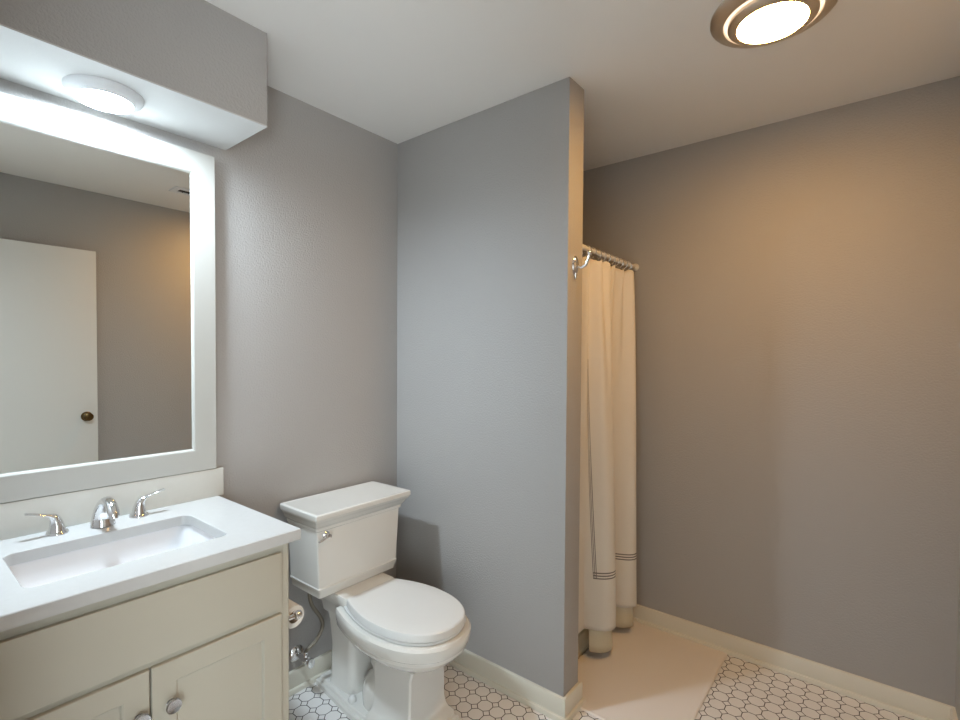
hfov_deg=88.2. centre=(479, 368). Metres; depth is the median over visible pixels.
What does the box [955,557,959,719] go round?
wall
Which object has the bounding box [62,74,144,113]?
soffit light
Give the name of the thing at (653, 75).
ceiling
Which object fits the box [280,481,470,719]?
toilet
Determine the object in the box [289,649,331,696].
baseboard
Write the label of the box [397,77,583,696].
wall partition
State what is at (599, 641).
liner
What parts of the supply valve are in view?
valve handle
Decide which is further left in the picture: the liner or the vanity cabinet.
the vanity cabinet
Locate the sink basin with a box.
[9,525,214,587]
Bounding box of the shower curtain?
[578,256,636,632]
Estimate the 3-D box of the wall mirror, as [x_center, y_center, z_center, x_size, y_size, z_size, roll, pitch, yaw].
[-1.190,-0.191,1.479,0.020,1.110,0.761,1,2,39]
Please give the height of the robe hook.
0.104 m
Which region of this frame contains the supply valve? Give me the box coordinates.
[289,593,324,668]
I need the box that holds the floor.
[289,648,912,719]
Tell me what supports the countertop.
on the vanity cabinet
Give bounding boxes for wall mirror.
[0,91,216,502]
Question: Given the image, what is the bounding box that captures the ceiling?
[205,0,959,170]
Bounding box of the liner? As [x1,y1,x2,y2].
[589,260,632,652]
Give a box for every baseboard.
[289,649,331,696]
[449,649,586,719]
[633,604,952,719]
[950,707,957,719]
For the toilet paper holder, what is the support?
attached to the vanity cabinet
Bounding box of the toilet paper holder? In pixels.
[289,609,302,620]
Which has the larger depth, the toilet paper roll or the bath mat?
the bath mat
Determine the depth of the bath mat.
2.15 m
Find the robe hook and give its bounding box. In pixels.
[572,250,591,278]
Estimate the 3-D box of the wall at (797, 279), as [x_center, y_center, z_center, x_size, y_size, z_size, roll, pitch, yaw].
[1.050,0.119,2.506,2.240,2.440,0.120,1,2,39]
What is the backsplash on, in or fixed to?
attached to the wall at (306, 204)
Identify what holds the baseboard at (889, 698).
attached to the wall at (797, 279)
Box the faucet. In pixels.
[24,488,164,536]
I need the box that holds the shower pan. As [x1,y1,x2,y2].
[578,629,588,657]
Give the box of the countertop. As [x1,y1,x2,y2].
[0,467,300,631]
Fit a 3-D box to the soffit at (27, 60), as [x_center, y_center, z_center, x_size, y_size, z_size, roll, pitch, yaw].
[-1.068,-0.789,1.393,0.298,0.004,0.818,1,2,39]
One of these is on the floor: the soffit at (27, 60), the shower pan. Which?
the shower pan
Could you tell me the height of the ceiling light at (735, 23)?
0.048 m
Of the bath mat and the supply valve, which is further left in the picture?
the supply valve
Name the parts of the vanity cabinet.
door, knob, knob, door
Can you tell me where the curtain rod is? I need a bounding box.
[582,244,638,270]
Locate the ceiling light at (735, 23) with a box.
[710,0,837,47]
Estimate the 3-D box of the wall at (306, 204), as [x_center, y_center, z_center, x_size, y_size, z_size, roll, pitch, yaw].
[-1.150,0.125,1.653,0.120,2.440,4.205,1,2,39]
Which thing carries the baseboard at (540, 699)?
attached to the wall partition at (490, 200)
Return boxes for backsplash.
[0,467,223,540]
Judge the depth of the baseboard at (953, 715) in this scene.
1.83 m
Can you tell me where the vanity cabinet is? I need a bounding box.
[0,543,288,719]
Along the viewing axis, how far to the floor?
2.00 m
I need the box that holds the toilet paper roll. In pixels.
[289,599,303,628]
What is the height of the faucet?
0.094 m
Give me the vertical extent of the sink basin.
0.117 m
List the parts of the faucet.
handle, spout, handle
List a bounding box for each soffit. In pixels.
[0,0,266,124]
[0,23,266,149]
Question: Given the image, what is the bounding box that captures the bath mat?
[578,621,726,719]
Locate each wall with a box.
[0,78,397,671]
[582,76,959,706]
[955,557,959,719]

